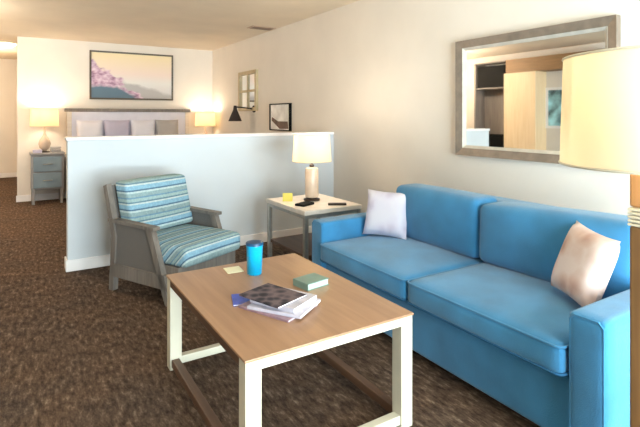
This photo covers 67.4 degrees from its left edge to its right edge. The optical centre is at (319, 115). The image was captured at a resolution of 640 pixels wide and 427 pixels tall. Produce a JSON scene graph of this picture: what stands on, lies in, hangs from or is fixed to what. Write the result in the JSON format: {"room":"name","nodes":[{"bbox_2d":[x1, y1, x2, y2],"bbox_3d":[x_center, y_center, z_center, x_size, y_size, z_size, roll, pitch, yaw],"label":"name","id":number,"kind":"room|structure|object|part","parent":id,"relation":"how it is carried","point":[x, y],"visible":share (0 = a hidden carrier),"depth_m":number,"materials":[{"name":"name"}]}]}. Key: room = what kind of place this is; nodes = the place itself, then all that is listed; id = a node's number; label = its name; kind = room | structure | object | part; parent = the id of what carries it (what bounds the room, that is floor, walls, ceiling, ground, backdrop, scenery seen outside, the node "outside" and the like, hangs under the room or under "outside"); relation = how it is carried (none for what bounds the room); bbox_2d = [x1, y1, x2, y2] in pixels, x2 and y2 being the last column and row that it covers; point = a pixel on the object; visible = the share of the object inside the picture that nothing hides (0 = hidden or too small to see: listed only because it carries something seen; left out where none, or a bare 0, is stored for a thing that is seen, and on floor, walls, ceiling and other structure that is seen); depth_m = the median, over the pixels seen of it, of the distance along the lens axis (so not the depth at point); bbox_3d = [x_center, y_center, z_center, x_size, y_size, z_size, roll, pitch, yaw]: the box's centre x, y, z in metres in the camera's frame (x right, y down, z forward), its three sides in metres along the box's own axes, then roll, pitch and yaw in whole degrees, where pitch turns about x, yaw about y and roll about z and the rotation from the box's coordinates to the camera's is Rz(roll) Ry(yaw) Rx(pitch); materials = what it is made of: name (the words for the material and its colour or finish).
{"room":"hotel room","nodes":[
{"label":"hotel room","id":0,"kind":"room"},
{"bbox_2d":[0,59,16,172],"bbox_3d":[-7.585,0.050,10.181,2.250,2.600,0.100,0,0,-32],"label":"wall","id":1,"kind":"structure","parent":0,"point":[8,67],"depth_m":10.57,"materials":[{"name":"white paint"}]},
{"bbox_2d":[0,172,16,177],"bbox_3d":[-7.604,1.300,10.102,2.135,0.100,0.014,0,0,-32],"label":"baseboard","id":2,"kind":"structure","parent":1,"relation":"attached to","point":[14,174],"depth_m":10.56,"materials":[{"name":"white paint"}]},
{"bbox_2d":[17,36,211,195],"bbox_3d":[-3.394,0.050,8.439,3.265,2.600,0.120,0,0,-32],"label":"wall","id":3,"kind":"structure","parent":0,"point":[51,73],"depth_m":7.88,"materials":[{"name":"white paint"}]},
{"bbox_2d":[16,192,65,201],"bbox_3d":[-3.413,1.300,8.349,3.165,0.100,0.014,0,0,-32],"label":"baseboard","id":4,"kind":"structure","parent":3,"relation":"attached to","point":[22,198],"depth_m":7.68,"materials":[{"name":"white paint"}]},
{"bbox_2d":[89,50,172,100],"bbox_3d":[-3.279,-0.695,8.420,1.385,0.825,0.035,0,0,-32],"label":"framed picture","id":5,"kind":"object","parent":3,"relation":"attached to","point":[113,75],"visible":1,"depth_m":8.38,"materials":[{"name":"multicoloured paper"}]},
{"bbox_2d":[0,0,358,59],"bbox_3d":[-2.413,-1.300,4.740,5.500,0.100,14.800,0,0,-32],"label":"ceiling","id":6,"kind":"structure","parent":0,"point":[210,25],"depth_m":6.15,"materials":[{"name":"paint"}]},
{"bbox_2d":[0,41,16,47],"bbox_3d":[-5.346,-1.200,8.157,0.360,0.100,0.360,0,0,-32],"label":"ceiling light","id":7,"kind":"object","parent":6,"relation":"attached to","point":[3,44],"visible":0.97,"depth_m":8.07,"materials":[{"name":"beige"}]},
{"bbox_2d":[247,25,275,30],"bbox_3d":[-0.823,-1.242,6.787,0.360,0.016,0.200,0,0,-32],"label":"ceiling vent","id":8,"kind":"object","parent":6,"relation":"in","point":[252,26],"visible":1,"depth_m":6.77,"materials":[{"name":"beige metal"}]},
{"bbox_2d":[66,134,333,259],"bbox_3d":[-1.049,0.782,4.946,2.765,1.135,0.130,0,0,-32],"label":"wall partition","id":9,"kind":"structure","parent":0,"point":[235,177],"depth_m":4.79,"materials":[{"name":"grey paint"}]},
{"bbox_2d":[64,226,311,271],"bbox_3d":[-1.054,1.300,4.942,2.779,0.100,0.158,0,0,-32],"label":"baseboard","id":10,"kind":"structure","parent":9,"relation":"attached to","point":[104,260],"depth_m":4.31,"materials":[{"name":"white paint"}]},
{"bbox_2d":[65,131,333,140],"bbox_3d":[-1.054,0.200,4.943,2.777,0.030,0.154,0,0,-32],"label":"trim","id":11,"kind":"structure","parent":9,"relation":"on","point":[79,138],"depth_m":4.67,"materials":[{"name":"white paint"}]},
{"bbox_2d":[0,177,539,426],"bbox_3d":[-2.413,1.400,4.740,5.500,0.100,14.800,0,0,-32],"label":"floor","id":12,"kind":"structure","parent":0,"point":[76,351],"depth_m":2.56,"materials":[{"name":"brown carpet"}]},
{"bbox_2d":[29,151,64,204],"bbox_3d":[-4.276,0.958,7.523,0.470,0.785,0.446,0,0,-32],"label":"nightstand","id":13,"kind":"object","parent":12,"relation":"on","point":[47,168],"visible":0.99,"depth_m":7.36,"materials":[{"name":"grey wood"}]},
{"bbox_3d":[-4.354,1.240,7.290,0.040,0.220,0.040,0,0,-32],"label":"leg","id":14,"kind":"part","parent":13,"relation":"part of","materials":[{"name":"grey wood"}]},
{"bbox_2d":[33,149,41,152],"bbox_3d":[-4.324,0.540,7.344,0.120,0.050,0.100,0,0,-32],"label":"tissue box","id":15,"kind":"object","parent":13,"relation":"on","point":[37,150],"visible":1,"depth_m":7.31,"materials":[{"name":"purple cardboard"}]},
{"bbox_2d":[29,108,58,152],"bbox_3d":[-4.302,0.225,7.499,0.408,0.680,0.408,0,0,-32],"label":"bedside lamp","id":16,"kind":"object","parent":13,"relation":"on","point":[39,117],"visible":0.99,"depth_m":7.37,"materials":[{"name":"beige fabric"}]},
{"bbox_3d":[-4.302,0.025,7.499,0.400,0.280,0.400,0,0,-32],"label":"lamp shade","id":17,"kind":"part","parent":16,"relation":"part of","materials":[{"name":"beige fabric"}]},
{"bbox_3d":[-4.177,0.738,7.364,0.380,0.225,0.020,0,0,-32],"label":"drawer","id":18,"kind":"part","parent":13,"relation":"part of","materials":[{"name":"grey wood"}]},
{"bbox_3d":[-4.177,0.985,7.364,0.380,0.230,0.020,0,0,-32],"label":"drawer","id":19,"kind":"part","parent":13,"relation":"part of","materials":[{"name":"grey wood"}]},
{"bbox_2d":[50,146,60,151],"bbox_3d":[-4.153,0.522,7.544,0.150,0.085,0.160,0,0,-32],"label":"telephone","id":20,"kind":"object","parent":13,"relation":"on","point":[56,148],"visible":0.99,"depth_m":7.50,"materials":[{"name":"grey plastic"}]},
{"bbox_3d":[-4.032,1.240,7.490,0.040,0.220,0.040,0,0,-32],"label":"leg","id":21,"kind":"part","parent":13,"relation":"part of","materials":[{"name":"grey wood"}]},
{"bbox_2d":[64,108,190,136],"bbox_3d":[-2.741,0.613,7.488,2.060,1.475,2.155,0,0,-32],"label":"bed","id":22,"kind":"object","parent":12,"relation":"on","point":[73,114],"visible":0.03,"depth_m":8.29,"materials":[{"name":"white fabric"}]},
{"bbox_3d":[-4.106,0.640,7.856,0.070,1.420,0.080,0,0,-32],"label":"headboard post","id":23,"kind":"part","parent":22,"relation":"part of","materials":[{"name":"white wood"}]},
{"bbox_2d":[76,120,102,136],"bbox_3d":[-3.776,0.360,7.884,0.405,0.591,0.207,0,0,-32],"label":"bed pillow","id":24,"kind":"object","parent":22,"relation":"on","point":[84,128],"visible":0.42,"depth_m":7.84,"materials":[{"name":"white fabric"}]},
{"bbox_2d":[104,120,129,135],"bbox_3d":[-3.419,0.360,8.106,0.405,0.591,0.207,0,0,-32],"label":"bed pillow","id":25,"kind":"object","parent":22,"relation":"on","point":[112,127],"visible":0.48,"depth_m":8.07,"materials":[{"name":"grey fabric"}]},
{"bbox_3d":[-3.287,-0.098,8.367,2.060,0.055,0.085,0,0,-32],"label":"headboard rail","id":26,"kind":"part","parent":22,"relation":"part of","materials":[{"name":"grey wood"}]},
{"bbox_2d":[131,120,154,134],"bbox_3d":[-3.062,0.360,8.327,0.405,0.591,0.207,0,0,-32],"label":"bed pillow","id":27,"kind":"object","parent":22,"relation":"on","point":[138,127],"visible":0.44,"depth_m":8.29,"materials":[{"name":"white fabric"}]},
{"bbox_2d":[155,120,177,134],"bbox_3d":[-2.714,0.360,8.543,0.405,0.591,0.207,0,0,-32],"label":"bed pillow","id":28,"kind":"object","parent":22,"relation":"on","point":[163,127],"visible":0.48,"depth_m":8.50,"materials":[{"name":"grey fabric"}]},
{"bbox_3d":[-2.466,0.640,8.874,0.070,1.420,0.080,0,0,-32],"label":"headboard post","id":29,"kind":"part","parent":22,"relation":"part of","materials":[{"name":"white wood"}]},
{"bbox_2d":[103,174,239,306],"bbox_3d":[-1.152,0.929,3.849,0.870,0.841,0.716,0,0,31],"label":"armchair","id":30,"kind":"object","parent":12,"relation":"on","point":[156,233],"visible":1,"depth_m":3.72,"materials":[{"name":"blue fabric"}]},
{"bbox_3d":[-1.627,0.943,3.754,0.155,0.815,0.045,0,0,31],"label":"post","id":31,"kind":"part","parent":30,"relation":"part of","materials":[{"name":"grey wood"}]},
{"bbox_3d":[-1.464,0.740,4.038,0.120,0.380,0.610,0,0,31],"label":"panel","id":32,"kind":"part","parent":30,"relation":"part of","materials":[{"name":"grey wood"}]},
{"bbox_3d":[-1.411,0.815,3.624,0.520,0.040,0.063,0,0,31],"label":"armrest","id":33,"kind":"part","parent":30,"relation":"part of","materials":[{"name":"grey wood"}]},
{"bbox_3d":[-1.364,0.985,3.594,0.530,0.330,0.016,0,0,31],"label":"panel","id":34,"kind":"part","parent":30,"relation":"part of","materials":[{"name":"grey wood"}]},
{"bbox_3d":[-1.334,1.190,3.577,0.620,0.100,0.045,0,0,31],"label":"rail","id":35,"kind":"part","parent":30,"relation":"part of","materials":[{"name":"grey wood"}]},
{"bbox_2d":[116,174,192,229],"bbox_3d":[-1.365,0.720,3.996,0.253,0.422,0.620,0,0,31],"label":"cushion","id":36,"kind":"object","parent":30,"relation":"on","point":[163,201],"depth_m":3.90,"materials":[{"name":"blue fabric"}]},
{"bbox_3d":[-1.159,1.093,3.470,0.250,0.515,0.045,0,0,31],"label":"leg","id":37,"kind":"part","parent":30,"relation":"part of","materials":[{"name":"grey wood"}]},
{"bbox_2d":[157,224,239,267],"bbox_3d":[-1.058,1.008,3.792,0.650,0.185,0.602,0,0,31],"label":"seat cushion","id":38,"kind":"object","parent":30,"relation":"on","point":[179,245],"depth_m":3.62,"materials":[{"name":"blue fabric"}]},
{"bbox_3d":[-1.025,0.985,4.156,0.530,0.330,0.016,0,0,31],"label":"panel","id":39,"kind":"part","parent":30,"relation":"part of","materials":[{"name":"grey wood"}]},
{"bbox_3d":[-1.118,1.140,3.828,0.630,0.120,0.610,0,0,31],"label":"seat frame","id":40,"kind":"part","parent":30,"relation":"part of","materials":[{"name":"grey wood"}]},
{"bbox_3d":[-1.073,0.815,4.183,0.520,0.040,0.063,0,0,31],"label":"armrest","id":41,"kind":"part","parent":30,"relation":"part of","materials":[{"name":"grey wood"}]},
{"bbox_3d":[-0.820,1.093,4.031,0.250,0.515,0.045,0,0,31],"label":"leg","id":42,"kind":"part","parent":30,"relation":"part of","materials":[{"name":"grey wood"}]},
{"bbox_2d":[166,253,413,426],"bbox_3d":[-0.209,1.100,2.321,0.783,0.500,1.069,0,0,-32],"label":"coffee table","id":43,"kind":"object","parent":12,"relation":"on","point":[347,312],"visible":0.98,"depth_m":2.07,"materials":[{"name":"brown wood"}]},
{"bbox_3d":[-0.775,1.099,2.558,0.062,0.478,0.062,0,0,-32],"label":"leg","id":44,"kind":"part","parent":43,"relation":"part of","materials":[{"name":"beige paint"}]},
{"bbox_3d":[-0.515,1.300,2.132,0.040,0.040,0.937,0,0,-32],"label":"floor rail","id":45,"kind":"part","parent":43,"relation":"part of","materials":[{"name":"brown wood"}]},
{"bbox_3d":[-0.474,1.300,2.748,0.651,0.040,0.040,0,0,-32],"label":"floor rail","id":46,"kind":"part","parent":43,"relation":"part of","materials":[{"name":"beige paint"}]},
{"bbox_3d":[-0.519,0.878,2.129,0.045,0.036,0.937,0,0,-32],"label":"rail","id":47,"kind":"part","parent":43,"relation":"part of","materials":[{"name":"brown wood"}]},
{"bbox_2d":[223,266,243,273],"bbox_3d":[-0.477,0.848,2.646,0.090,0.004,0.100,0,0,-26],"label":"card","id":48,"kind":"object","parent":43,"relation":"on","point":[235,269],"visible":1,"depth_m":2.65,"materials":[{"name":"yellow paper"}]},
{"bbox_2d":[231,293,249,305],"bbox_3d":[-0.354,0.846,2.216,0.100,0.008,0.130,0,0,-14],"label":"booklet","id":49,"kind":"object","parent":43,"relation":"on","point":[237,300],"visible":0.55,"depth_m":2.20,"materials":[{"name":"blue paper"}]},
{"bbox_3d":[-0.249,1.099,1.709,0.062,0.478,0.062,0,0,-32],"label":"leg","id":50,"kind":"part","parent":43,"relation":"part of","materials":[{"name":"beige paint"}]},
{"bbox_2d":[246,240,262,275],"bbox_3d":[-0.353,0.763,2.588,0.095,0.173,0.095,0,0,-32],"label":"tumbler","id":51,"kind":"object","parent":43,"relation":"on","point":[254,248],"visible":1,"depth_m":2.55,"materials":[{"name":"blue plastic"}]},
{"bbox_3d":[-0.353,0.685,2.588,0.095,0.016,0.095,0,0,-32],"label":"lid","id":52,"kind":"part","parent":51,"relation":"part of","materials":[{"name":"blue plastic"}]},
{"bbox_2d":[238,300,317,322],"bbox_3d":[-0.186,0.845,2.139,0.280,0.010,0.215,0,0,34],"label":"magazine","id":53,"kind":"object","parent":43,"relation":"on","point":[244,305],"visible":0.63,"depth_m":2.04,"materials":[{"name":"paper"}]},
{"bbox_2d":[247,298,320,318],"bbox_3d":[-0.157,0.834,2.131,0.260,0.013,0.205,0,0,24],"label":"magazine","id":54,"kind":"object","parent":53,"relation":"on","point":[302,312],"visible":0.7,"depth_m":2.05,"materials":[{"name":"white paper"}]},
{"bbox_2d":[250,287,316,313],"bbox_3d":[-0.162,0.817,2.147,0.235,0.020,0.185,0,0,31],"label":"book","id":55,"kind":"object","parent":54,"relation":"on","point":[293,307],"visible":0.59,"depth_m":2.08,"materials":[{"name":"white paper"}]},
{"bbox_2d":[239,283,305,308],"bbox_3d":[-0.212,0.803,2.152,0.240,0.008,0.185,0,0,38],"label":"magazine","id":56,"kind":"object","parent":55,"relation":"on","point":[275,296],"visible":1,"depth_m":2.14,"materials":[{"name":"brown paper"}]},
{"bbox_2d":[293,273,328,290],"bbox_3d":[-0.045,0.833,2.414,0.140,0.034,0.115,0,0,-42],"label":"book","id":57,"kind":"object","parent":43,"relation":"on","point":[312,281],"visible":1,"depth_m":2.39,"materials":[{"name":"green paper"}]},
{"bbox_3d":[0.096,1.300,2.511,0.040,0.040,0.937,0,0,-32],"label":"floor rail","id":58,"kind":"part","parent":43,"relation":"part of","materials":[{"name":"brown wood"}]},
{"bbox_3d":[0.056,1.300,1.894,0.651,0.040,0.040,0,0,-32],"label":"floor rail","id":59,"kind":"part","parent":43,"relation":"part of","materials":[{"name":"beige paint"}]},
{"bbox_3d":[0.357,1.099,2.085,0.062,0.478,0.062,0,0,-32],"label":"leg","id":60,"kind":"part","parent":43,"relation":"part of","materials":[{"name":"beige paint"}]},
{"bbox_2d":[266,194,361,259],"bbox_3d":[-0.069,1.062,4.359,0.580,0.575,0.720,0,0,-32],"label":"end table","id":61,"kind":"object","parent":12,"relation":"on","point":[300,244],"visible":0.52,"depth_m":4.20,"materials":[{"name":"wood"}]},
{"bbox_3d":[-0.471,1.083,4.504,0.036,0.535,0.036,0,0,-32],"label":"leg","id":62,"kind":"part","parent":61,"relation":"part of","materials":[{"name":"silver metal"}]},
{"bbox_2d":[283,193,292,200],"bbox_3d":[-0.294,0.738,4.361,0.090,0.075,0.008,0,0,-2],"label":"card","id":63,"kind":"object","parent":61,"relation":"on","point":[286,196],"visible":1,"depth_m":4.36,"materials":[{"name":"yellow paper"}]},
{"bbox_2d":[271,232,311,258],"bbox_3d":[-0.069,1.165,4.359,0.530,0.030,0.670,0,0,-32],"label":"shelf","id":64,"kind":"object","parent":61,"relation":"attached to","point":[293,243],"depth_m":4.33,"materials":[{"name":"brown wood"}]},
{"bbox_2d":[295,201,313,206],"bbox_3d":[-0.134,0.765,4.178,0.100,0.020,0.160,0,0,33],"label":"phone","id":65,"kind":"object","parent":61,"relation":"on","point":[304,203],"visible":1,"depth_m":4.14,"materials":[{"name":"black plastic"}]},
{"bbox_3d":[-0.118,1.083,3.935,0.036,0.535,0.036,0,0,-32],"label":"leg","id":66,"kind":"part","parent":61,"relation":"part of","materials":[{"name":"silver metal"}]},
{"bbox_2d":[292,133,330,200],"bbox_3d":[-0.075,0.470,4.426,0.364,0.610,0.364,0,0,-32],"label":"table lamp","id":67,"kind":"object","parent":61,"relation":"on","point":[311,148],"visible":0.99,"depth_m":4.31,"materials":[{"name":"beige ceramic"}]},
{"bbox_3d":[-0.075,0.292,4.426,0.356,0.255,0.356,0,0,-32],"label":"lamp shade","id":68,"kind":"part","parent":67,"relation":"part of","materials":[{"name":"beige fabric"}]},
{"bbox_2d":[328,203,346,204],"bbox_3d":[0.149,0.766,4.177,0.160,0.018,0.044,0,0,-2],"label":"remote control","id":69,"kind":"object","parent":61,"relation":"on","point":[328,203],"visible":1,"depth_m":4.16,"materials":[{"name":"black plastic"}]},
{"bbox_2d":[312,183,630,426],"bbox_3d":[0.896,0.919,2.881,1.046,0.862,2.102,0,0,-32],"label":"sofa","id":70,"kind":"object","parent":12,"relation":"on","point":[473,270],"visible":0.88,"depth_m":2.40,"materials":[{"name":"blue fabric"}]},
{"bbox_3d":[0.401,1.028,3.715,1.008,0.557,0.162,0,0,-32],"label":"arm","id":71,"kind":"part","parent":70,"relation":"part of","materials":[{"name":"blue fabric"}]},
{"bbox_2d":[363,189,406,239],"bbox_3d":[0.486,0.712,3.503,0.340,0.320,0.173,0,0,30],"label":"throw pillow","id":72,"kind":"object","parent":70,"relation":"on","point":[386,211],"visible":0.99,"depth_m":3.44,"materials":[{"name":"white fabric"}]},
{"bbox_2d":[321,235,484,298],"bbox_3d":[0.579,0.956,3.210,0.854,0.179,0.888,0,0,-32],"label":"seat cushion","id":73,"kind":"object","parent":70,"relation":"on","point":[383,264],"depth_m":3.00,"materials":[{"name":"blue fabric"}]},
{"bbox_2d":[396,183,497,257],"bbox_3d":[0.843,0.695,3.300,0.290,0.394,0.762,0,0,-32],"label":"cushion","id":74,"kind":"object","parent":70,"relation":"on","point":[443,219],"depth_m":3.12,"materials":[{"name":"blue fabric"}]},
{"bbox_2d":[408,262,601,372],"bbox_3d":[1.050,0.956,2.451,0.854,0.179,0.888,0,0,-32],"label":"seat cushion","id":75,"kind":"object","parent":70,"relation":"on","point":[519,314],"depth_m":2.26,"materials":[{"name":"blue fabric"}]},
{"bbox_3d":[1.252,0.800,3.102,0.200,0.500,1.790,0,0,-32],"label":"frame","id":76,"kind":"part","parent":70,"relation":"part of","materials":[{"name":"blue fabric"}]},
{"bbox_2d":[479,201,630,298],"bbox_3d":[1.281,0.690,2.594,0.290,0.404,0.888,0,0,-32],"label":"cushion","id":77,"kind":"object","parent":70,"relation":"on","point":[524,240],"depth_m":2.56,"materials":[{"name":"blue fabric"}]},
{"bbox_2d":[551,221,620,306],"bbox_3d":[1.228,0.695,2.240,0.187,0.350,0.346,0,0,-6],"label":"throw pillow","id":78,"kind":"object","parent":70,"relation":"on","point":[585,263],"visible":0.97,"depth_m":2.15,"materials":[{"name":"white fabric"}]},
{"bbox_3d":[1.424,1.028,2.067,1.008,0.557,0.162,0,0,-32],"label":"arm","id":79,"kind":"part","parent":70,"relation":"part of","materials":[{"name":"blue fabric"}]},
{"bbox_2d":[558,45,639,426],"bbox_3d":[0.993,0.586,1.381,0.552,1.528,0.552,0,0,-32],"label":"floor lamp","id":80,"kind":"object","parent":12,"relation":"on","point":[600,130],"visible":1,"depth_m":1.30,"materials":[{"name":"beige fabric"}]},
{"bbox_3d":[0.993,-0.015,1.381,0.544,0.325,0.544,0,0,-32],"label":"lamp shade","id":81,"kind":"part","parent":80,"relation":"part of","materials":[{"name":"beige fabric"}]},
{"bbox_3d":[-2.126,0.958,8.858,0.470,0.785,0.446,0,0,-32],"label":"nightstand","id":82,"kind":"object","parent":12,"relation":"on","visible":0},
{"bbox_2d":[195,112,215,133],"bbox_3d":[-2.112,0.250,8.835,0.378,0.630,0.378,0,0,-32],"label":"bedside lamp","id":83,"kind":"object","parent":82,"relation":"on","point":[202,119],"visible":0.81,"depth_m":8.69,"materials":[{"name":"beige fabric"}]},
{"bbox_3d":[-2.112,0.065,8.835,0.370,0.260,0.370,0,0,-32],"label":"lamp shade","id":84,"kind":"part","parent":83,"relation":"part of","materials":[{"name":"beige fabric"}]},
{"bbox_2d":[212,0,639,216],"bbox_3d":[0.857,0.050,4.593,0.100,2.600,10.900,0,0,-32],"label":"wall","id":85,"kind":"structure","parent":0,"point":[377,75],"depth_m":4.68,"materials":[{"name":"white paint"}]},
{"bbox_2d":[228,105,255,120],"bbox_3d":[-1.227,-0.043,7.471,0.405,0.245,0.220,0,0,-32],"label":"wall sconce","id":86,"kind":"object","parent":85,"relation":"attached to","point":[235,116],"visible":0.95,"depth_m":7.38,"materials":[{"name":"black metal"}]},
{"bbox_3d":[-1.313,-0.041,7.424,0.210,0.242,0.210,0,0,-32],"label":"lamp shade","id":87,"kind":"part","parent":86,"relation":"part of","materials":[{"name":"black metal"}]},
{"bbox_2d":[238,69,257,110],"bbox_3d":[-1.159,-0.400,7.708,0.040,0.640,0.720,0,0,-32],"label":"framed mirror","id":88,"kind":"object","parent":85,"relation":"attached to","point":[247,80],"visible":0.92,"depth_m":7.69,"materials":[{"name":"wood"}]},
{"bbox_3d":[-1.148,-0.400,7.715,0.010,0.540,0.620,0,0,-32],"label":"glass","id":89,"kind":"part","parent":88,"relation":"part of","materials":[{"name":"white mirror"}]},
{"bbox_2d":[269,103,291,130],"bbox_3d":[-0.560,0.015,6.738,0.045,0.380,0.600,0,0,-32],"label":"framed print","id":90,"kind":"object","parent":85,"relation":"attached to","point":[280,116],"visible":1,"depth_m":6.71,"materials":[{"name":"beige paper"}]},
{"bbox_2d":[455,14,620,163],"bbox_3d":[1.477,-0.147,3.451,0.050,0.934,1.268,0,0,-32],"label":"wall mirror","id":91,"kind":"object","parent":85,"relation":"attached to","point":[508,86],"visible":0.76,"depth_m":3.50,"materials":[{"name":"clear mirror"}]},
{"bbox_3d":[1.492,-0.147,3.460,0.012,0.804,1.138,0,0,-32],"label":"glass","id":92,"kind":"part","parent":91,"relation":"part of","materials":[{"name":"white mirror"}]}
]}

